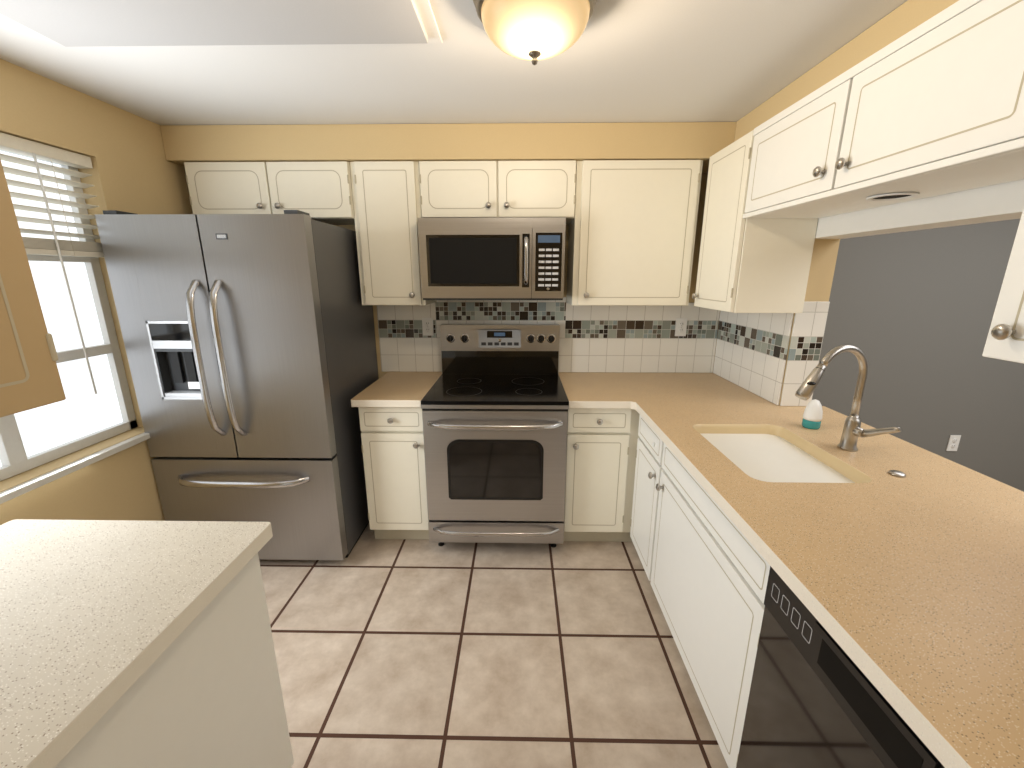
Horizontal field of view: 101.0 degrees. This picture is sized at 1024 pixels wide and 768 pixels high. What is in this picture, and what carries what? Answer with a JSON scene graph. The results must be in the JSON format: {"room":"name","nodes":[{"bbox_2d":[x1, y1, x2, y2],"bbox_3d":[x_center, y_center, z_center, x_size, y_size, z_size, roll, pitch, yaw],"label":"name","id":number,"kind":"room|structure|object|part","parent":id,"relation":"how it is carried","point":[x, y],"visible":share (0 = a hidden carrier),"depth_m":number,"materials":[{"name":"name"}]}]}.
{"room":"kitchen","nodes":[
{"label":"kitchen","id":0,"kind":"room"},
{"bbox_2d":[0,59,192,524],"bbox_3d":[-1.970,0.235,0.652,0.200,2.300,4.478,0,14,1],"label":"wall","id":1,"kind":"structure","parent":0,"point":[133,170],"depth_m":1.91,"materials":[{"name":"beige paint"}]},
{"bbox_2d":[0,149,137,480],"bbox_3d":[-1.970,-0.208,1.314,0.055,1.266,1.476,0,14,1],"label":"window","id":2,"kind":"structure","parent":1,"relation":"in","point":[82,415],"depth_m":1.87,"materials":[{"name":"white glass"}]},
{"bbox_2d":[0,132,103,393],"bbox_3d":[-1.895,-0.327,1.282,0.074,1.016,1.460,0,14,1],"label":"window blind","id":3,"kind":"object","parent":2,"relation":"attached to","point":[55,246],"visible":0.73,"depth_m":1.73,"materials":[{"name":"white plastic"}]},
{"bbox_2d":[0,432,149,503],"bbox_3d":[-1.899,0.426,1.459,0.153,0.028,1.508,0,14,1],"label":"window sill","id":4,"kind":"structure","parent":1,"relation":"attached to","point":[28,486],"depth_m":1.74,"materials":[{"name":"stone"}]},
{"bbox_2d":[0,0,906,124],"bbox_3d":[1.244,-0.904,0.303,6.730,0.080,4.880,0,14,1],"label":"ceiling","id":5,"kind":"structure","parent":0,"point":[625,61],"depth_m":1.62,"materials":[{"name":"white paint"}]},
{"bbox_2d":[0,0,441,46],"bbox_3d":[-0.881,-0.992,0.871,1.280,0.028,1.130,0,14,1],"label":"panel","id":6,"kind":"object","parent":5,"relation":"attached to","point":[83,23],"visible":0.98,"depth_m":1.26,"materials":[{"name":"white paint"}]},
{"bbox_2d":[160,122,735,172],"bbox_3d":[-0.244,-1.303,2.361,3.176,0.166,0.343,0,14,1],"label":"soffit","id":7,"kind":"structure","parent":5,"relation":"attached to","point":[703,141],"depth_m":2.20,"materials":[{"name":"beige paint"}]},
{"bbox_2d":[473,0,596,64],"bbox_3d":[0.064,-0.993,1.179,0.352,0.179,0.352,0,14,1],"label":"ceiling light","id":8,"kind":"object","parent":5,"relation":"attached to","point":[534,31],"visible":1,"depth_m":1.12,"materials":[{"name":"beige glass"}]},
{"bbox_2d":[734,0,958,141],"bbox_3d":[1.205,-0.740,0.168,0.198,0.166,4.131,0,14,1],"label":"soffit","id":9,"kind":"structure","parent":5,"relation":"attached to","point":[907,16],"depth_m":1.41,"materials":[{"name":"beige paint"}]},
{"bbox_3d":[-0.931,-0.646,-0.198,0.340,0.166,1.405,0,14,1],"label":"soffit","id":10,"kind":"structure","parent":5,"relation":"attached to","visible":0},
{"bbox_2d":[0,159,65,417],"bbox_3d":[-0.899,-0.268,0.261,0.330,0.790,0.701,0,14,1],"label":"upper cabinet","id":11,"kind":"object","parent":10,"relation":"attached to","point":[30,378],"visible":1,"depth_m":0.61,"materials":[{"name":"beige wood"}]},
{"bbox_2d":[259,523,727,767],"bbox_3d":[1.244,1.392,0.892,6.730,0.060,4.880,0,14,1],"label":"floor","id":12,"kind":"structure","parent":0,"point":[404,653],"depth_m":1.75,"materials":[{"name":"tile"}]},
{"bbox_2d":[56,555,293,767],"bbox_3d":[-1.001,1.154,-0.047,0.630,0.869,2.600,0,14,1],"label":"base cabinet","id":13,"kind":"object","parent":12,"relation":"on","point":[215,700],"depth_m":0.94,"materials":[{"name":"white wood"}]},
{"bbox_2d":[0,519,272,767],"bbox_3d":[-1.006,0.711,-0.156,0.700,0.040,2.650,0,14,1],"label":"countertop","id":14,"kind":"structure","parent":13,"relation":"on","point":[88,608],"depth_m":0.83,"materials":[{"name":"beige stone"}]},
{"bbox_2d":[95,210,378,559],"bbox_3d":[-1.365,0.031,2.417,0.925,1.818,0.882,0,14,1],"label":"fridge","id":15,"kind":"object","parent":12,"relation":"on","point":[249,343],"visible":0.92,"depth_m":2.05,"materials":[{"name":"metal"}]},
{"bbox_2d":[351,372,441,539],"bbox_3d":[-0.654,0.441,2.646,0.377,0.910,0.673,0,14,1],"label":"base cabinet","id":16,"kind":"object","parent":12,"relation":"on","point":[388,404],"visible":0.88,"depth_m":2.35,"materials":[{"name":"white wood"}]},
{"bbox_2d":[421,324,568,547],"bbox_3d":[-0.083,0.300,2.542,0.762,1.235,0.765,0,14,1],"label":"stove","id":17,"kind":"object","parent":12,"relation":"on","point":[494,404],"visible":1,"depth_m":2.30,"materials":[{"name":"grey metal"}]},
{"bbox_2d":[564,408,617,541],"bbox_3d":[0.470,0.461,2.651,0.338,0.869,0.633,0,14,1],"label":"base cabinet","id":18,"kind":"object","parent":12,"relation":"on","point":[584,514],"depth_m":2.38,"materials":[{"name":"white wood"}]},
{"bbox_2d":[558,372,1023,767],"bbox_3d":[0.903,0.420,0.958,1.262,0.050,3.878,0,14,1],"label":"kitchen counter","id":19,"kind":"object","parent":18,"relation":"on","point":[917,575],"depth_m":1.18,"materials":[{"name":"beige stone"}]},
{"bbox_2d":[690,424,881,483],"bbox_3d":[0.966,0.332,1.611,0.390,0.182,0.540,0,14,1],"label":"sink","id":20,"kind":"object","parent":19,"relation":"in","point":[767,453],"depth_m":1.60,"materials":[{"name":"white ceramic"}]},
{"bbox_2d":[802,399,822,429],"bbox_3d":[1.280,0.124,1.795,0.068,0.124,0.068,0,14,1],"label":"air freshener","id":21,"kind":"object","parent":19,"relation":"on","point":[812,415],"visible":1,"depth_m":1.77,"materials":[{"name":"white plastic"}]},
{"bbox_2d":[795,345,901,451],"bbox_3d":[1.144,0.064,1.482,0.316,0.397,0.184,0,14,1],"label":"faucet","id":22,"kind":"object","parent":19,"relation":"on","point":[853,431],"visible":1,"depth_m":1.50,"materials":[{"name":"silver metal"}]},
{"bbox_3d":[1.257,0.291,1.379,0.044,0.009,0.044,0,14,1],"label":"sink cap","id":23,"kind":"part","parent":19,"relation":"part of","materials":[{"name":"silver metal"}]},
{"bbox_2d":[736,566,944,767],"bbox_3d":[0.923,0.927,0.840,0.610,0.866,0.598,0,14,1],"label":"dishwasher","id":24,"kind":"object","parent":12,"relation":"on","point":[816,699],"visible":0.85,"depth_m":0.89,"materials":[{"name":"black plastic"}]},
{"bbox_2d":[335,173,1023,491],"bbox_3d":[1.206,-0.327,2.842,6.472,2.300,0.150,0,14,1],"label":"wall","id":25,"kind":"structure","parent":0,"point":[910,314],"depth_m":2.75,"materials":[{"name":"grey paint"}]},
{"bbox_2d":[184,161,354,224],"bbox_3d":[-1.312,-1.085,2.426,0.885,0.285,0.362,0,14,1],"label":"upper cabinet","id":26,"kind":"object","parent":25,"relation":"attached to","point":[320,191],"visible":0.94,"depth_m":2.28,"materials":[{"name":"white wood"}]},
{"bbox_2d":[350,161,435,304],"bbox_3d":[-0.682,-0.854,2.474,0.372,0.757,0.362,0,14,1],"label":"upper cabinet","id":27,"kind":"object","parent":25,"relation":"attached to","point":[386,195],"visible":0.98,"depth_m":2.32,"materials":[{"name":"white wood"}]},
{"bbox_2d":[419,160,575,224],"bbox_3d":[-0.075,-1.080,2.405,0.838,0.285,0.362,0,14,1],"label":"upper cabinet","id":28,"kind":"object","parent":25,"relation":"attached to","point":[488,189],"visible":1,"depth_m":2.26,"materials":[{"name":"white wood"}]},
{"bbox_2d":[417,217,565,299],"bbox_3d":[-0.104,-0.709,2.442,0.775,0.428,0.477,0,14,1],"label":"microwave","id":29,"kind":"object","parent":28,"relation":"attached to","point":[521,258],"visible":1,"depth_m":2.25,"materials":[{"name":"grey metal"}]},
{"bbox_2d":[376,297,829,405],"bbox_3d":[0.302,-0.235,2.417,2.380,0.511,0.747,0,14,1],"label":"backsplash","id":30,"kind":"structure","parent":25,"relation":"attached to","point":[750,353],"depth_m":2.75,"materials":[{"name":"white tile"}]},
{"bbox_2d":[422,318,433,335],"bbox_3d":[-0.552,-0.376,2.770,0.070,0.116,0.007,0,14,1],"label":"electrical outlet","id":31,"kind":"object","parent":30,"relation":"attached to","point":[427,324],"visible":1,"depth_m":2.77,"materials":[{"name":"white plastic"}]},
{"bbox_2d":[675,318,687,335],"bbox_3d":[1.098,-0.368,2.742,0.070,0.116,0.007,0,14,1],"label":"electrical outlet","id":32,"kind":"object","parent":30,"relation":"attached to","point":[681,327],"visible":1,"depth_m":2.74,"materials":[{"name":"white plastic"}]},
{"bbox_2d":[566,160,702,305],"bbox_3d":[0.679,-0.848,2.451,0.665,0.757,0.362,0,14,1],"label":"upper cabinet","id":33,"kind":"object","parent":25,"relation":"attached to","point":[632,232],"visible":0.98,"depth_m":2.31,"materials":[{"name":"white wood"}]},
{"bbox_2d":[946,435,960,450],"bbox_3d":[3.048,0.408,2.915,0.070,0.116,0.007,0,14,1],"label":"electrical outlet","id":34,"kind":"object","parent":25,"relation":"attached to","point":[953,442],"visible":1,"depth_m":2.91,"materials":[{"name":"white plastic"}]},
{"bbox_2d":[778,179,1023,405],"bbox_3d":[1.384,0.249,0.597,0.150,2.300,4.476,0,14,1],"label":"wall","id":35,"kind":"structure","parent":0,"point":[997,202],"depth_m":1.44,"materials":[{"name":"white paint"}]},
{"bbox_2d":[692,130,817,312],"bbox_3d":[1.155,-0.750,2.072,0.362,0.757,0.466,0,14,1],"label":"upper cabinet","id":36,"kind":"object","parent":35,"relation":"attached to","point":[747,265],"visible":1,"depth_m":1.91,"materials":[{"name":"white wood"}]},
{"bbox_2d":[743,0,1023,218],"bbox_3d":[1.141,-0.754,1.269,0.360,0.350,1.083,0,14,1],"label":"upper cabinet","id":37,"kind":"object","parent":35,"relation":"attached to","point":[932,106],"visible":1,"depth_m":1.08,"materials":[{"name":"white wood"}]},
{"bbox_2d":[866,192,918,200],"bbox_3d":[1.175,-0.579,1.307,0.124,0.005,0.124,0,14,1],"label":"recessed light","id":38,"kind":"object","parent":37,"relation":"attached to","point":[892,196],"visible":1,"depth_m":1.30,"materials":[{"name":"white plastic"}]},
{"bbox_2d":[982,208,1023,363],"bbox_3d":[1.122,-0.273,0.212,0.362,0.757,1.200,0,14,1],"label":"upper cabinet","id":39,"kind":"object","parent":35,"relation":"attached to","point":[1005,339],"visible":1,"depth_m":0.83,"materials":[{"name":"white wood"}]}
]}

